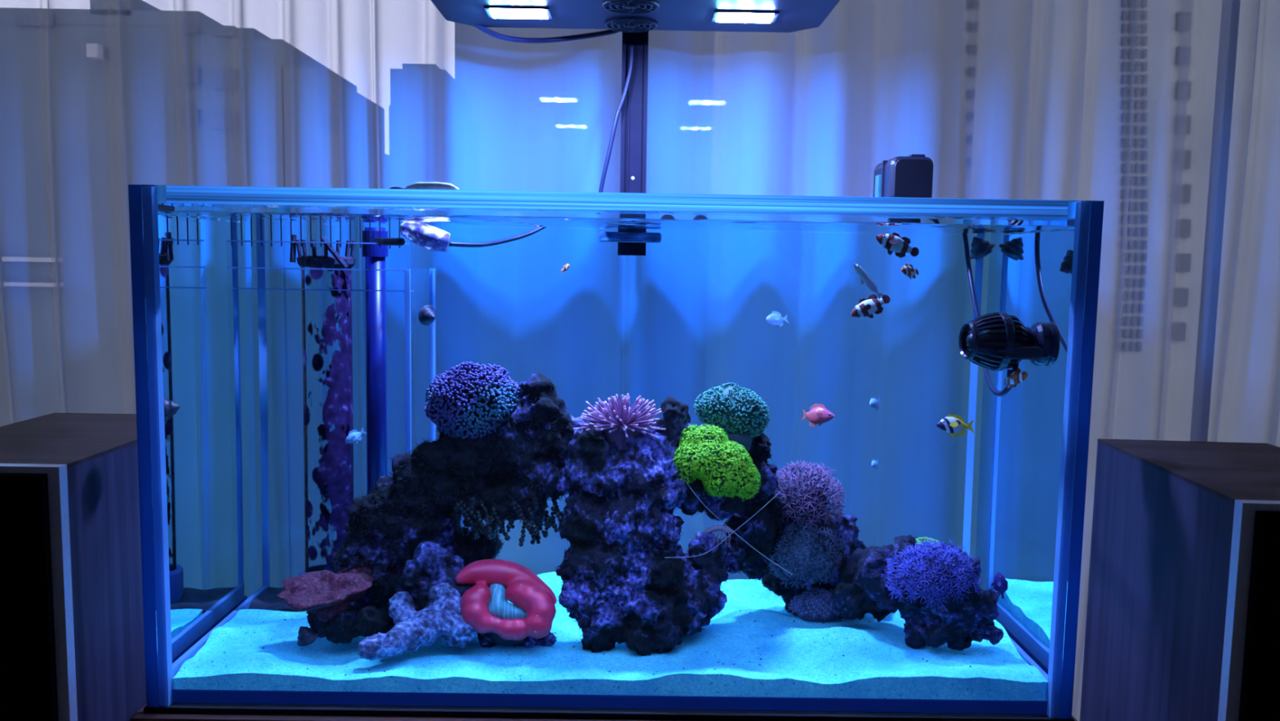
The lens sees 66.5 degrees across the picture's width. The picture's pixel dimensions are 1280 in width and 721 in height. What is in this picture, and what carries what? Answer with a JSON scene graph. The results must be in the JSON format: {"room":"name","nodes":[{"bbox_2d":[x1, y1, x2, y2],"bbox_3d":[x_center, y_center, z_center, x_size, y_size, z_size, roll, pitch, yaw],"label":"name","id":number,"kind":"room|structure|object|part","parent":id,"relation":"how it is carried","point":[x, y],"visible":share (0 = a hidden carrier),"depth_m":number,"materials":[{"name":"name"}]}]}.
{"room":"living room","nodes":[
{"label":"living room","id":0,"kind":"room"},
{"bbox_3d":[-0.037,1.209,0.182,3.800,0.050,3.500,1,6,0],"label":"floor","id":1,"kind":"structure","parent":0,"visible":0},
{"bbox_2d":[0,412,146,720],"bbox_3d":[-0.619,0.580,1.068,0.181,1.006,0.306,1,6,0],"label":"floor speaker","id":2,"kind":"object","parent":1,"relation":"on","point":[72,634],"visible":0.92,"depth_m":0.91,"materials":[{"name":"brown wood"}]},
{"bbox_2d":[0,472,58,720],"bbox_3d":[-0.618,0.592,0.924,0.160,0.990,0.018,1,6,0],"label":"grille","id":3,"kind":"object","parent":2,"relation":"attached to","point":[29,501],"depth_m":0.88,"materials":[{"name":"black fabric"}]},
{"bbox_3d":[-0.618,0.594,0.928,0.181,1.006,0.012,1,6,0],"label":"trim","id":4,"kind":"part","parent":2,"relation":"part of","materials":[{"name":"silver metal"}]},
{"bbox_2d":[130,703,1077,720],"bbox_3d":[-0.036,0.705,1.176,0.920,0.754,0.422,1,6,0],"label":"stand","id":5,"kind":"object","parent":1,"relation":"on","point":[139,715],"visible":0.08,"depth_m":0.94,"materials":[{"name":"black wood"}]},
{"bbox_2d":[143,704,1074,720],"bbox_3d":[-0.030,0.326,1.145,0.904,0.006,0.396,1,6,0],"label":"foam mat","id":6,"kind":"object","parent":5,"relation":"on","point":[147,709],"visible":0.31,"depth_m":0.95,"materials":[{"name":"black rubber"}]},
{"bbox_2d":[128,184,1104,718],"bbox_3d":[-0.025,0.074,1.120,0.900,0.500,0.392,1,6,0],"label":"aquarium","id":7,"kind":"object","parent":6,"relation":"on","point":[397,449],"visible":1,"depth_m":0.92,"materials":[{"name":"clear glass"}]},
{"bbox_3d":[-0.469,0.068,1.117,0.012,0.500,0.392,1,6,0],"label":"panel","id":8,"kind":"part","parent":7,"relation":"part of","materials":[{"name":"clear glass"}]},
{"bbox_2d":[389,182,458,190],"bbox_3d":[-0.209,-0.168,0.943,0.067,0.010,0.011,1,6,0],"label":"clip","id":9,"kind":"object","parent":7,"relation":"on","point":[418,185],"visible":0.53,"depth_m":0.94,"materials":[{"name":"plastic"}]},
{"bbox_2d":[431,0,839,193],"bbox_3d":[-0.010,-0.278,1.129,0.444,0.310,0.380,1,6,0],"label":"lamp","id":10,"kind":"object","parent":7,"relation":"attached to","point":[634,19],"visible":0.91,"depth_m":1.13,"materials":[{"name":"black plastic"}]},
{"bbox_3d":[-0.121,-0.416,1.210,0.074,0.042,0.251,5,7,38],"label":"power cord","id":11,"kind":"part","parent":10,"relation":"part of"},
{"bbox_3d":[-0.033,-0.304,1.290,0.047,0.221,0.008,0,6,-7],"label":"sensor cord","id":12,"kind":"part","parent":10,"relation":"part of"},
{"bbox_2d":[602,0,659,13],"bbox_3d":[-0.010,-0.386,1.063,0.063,0.004,0.063,1,6,0],"label":"fan grille","id":13,"kind":"object","parent":10,"relation":"attached to","point":[609,6],"depth_m":1.07,"materials":[{"name":"black plastic"}]},
{"bbox_2d":[604,17,657,32],"bbox_3d":[-0.010,-0.395,1.149,0.063,0.004,0.063,1,6,0],"label":"fan grille","id":14,"kind":"object","parent":10,"relation":"attached to","point":[620,24],"depth_m":1.14,"materials":[{"name":"black plastic"}]},
{"bbox_3d":[-0.008,-0.294,1.309,0.034,0.307,0.018,1,6,0],"label":"post","id":15,"kind":"part","parent":10,"relation":"part of","materials":[{"name":"black metal"}]},
{"bbox_2d":[873,154,933,197],"bbox_3d":[0.352,-0.212,1.236,0.100,0.087,0.094,1,6,0],"label":"pet feeder","id":16,"kind":"object","parent":7,"relation":"on","point":[911,175],"visible":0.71,"depth_m":1.19,"materials":[{"name":"black plastic"}]},
{"bbox_3d":[0.418,0.081,1.123,0.012,0.500,0.392,1,6,0],"label":"panel","id":17,"kind":"part","parent":7,"relation":"part of","materials":[{"name":"clear glass"}]},
{"bbox_2d":[1080,438,1279,720],"bbox_3d":[0.594,0.606,1.000,0.185,1.006,0.306,1,6,4],"label":"floor speaker","id":18,"kind":"object","parent":1,"relation":"on","point":[1183,620],"visible":1,"depth_m":0.93,"materials":[{"name":"brown wood"}]},
{"bbox_3d":[0.585,0.620,0.860,0.185,1.006,0.012,1,6,4],"label":"trim","id":19,"kind":"part","parent":18,"relation":"part of","materials":[{"name":"silver metal"}]},
{"bbox_2d":[1238,510,1279,720],"bbox_3d":[0.584,0.618,0.856,0.164,0.990,0.018,1,6,4],"label":"grille","id":20,"kind":"object","parent":18,"relation":"attached to","point":[1259,531],"depth_m":0.81,"materials":[{"name":"black fabric"}]},
{"label":"outside","id":21,"kind":"structure","parent":0,"visible":0},
{"bbox_3d":[-0.632,7.140,74.492,160.000,0.200,135.000,1,6,0],"label":"ground","id":22,"kind":"structure","parent":21,"visible":0},
{"bbox_2d":[350,151,351,188],"bbox_3d":[-15.353,1.297,25.916,16.630,19.974,6.350,1,6,0],"label":"apartment building","id":23,"kind":"structure","parent":22,"relation":"on","point":[350,151],"depth_m":23.37,"materials":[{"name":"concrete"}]},
{"bbox_3d":[0.005,-1.338,-0.073,3.800,0.050,3.500,1,6,0],"label":"ceiling","id":24,"kind":"structure","parent":0,"visible":0},
{"bbox_2d":[0,0,1279,720],"bbox_3d":[0.014,-0.190,1.360,2.483,2.460,0.070,1,6,0],"label":"sheer curtain","id":25,"kind":"object","parent":24,"relation":"hanging from","point":[1166,113],"visible":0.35,"depth_m":1.35,"materials":[{"name":"white fabric"}]}
]}

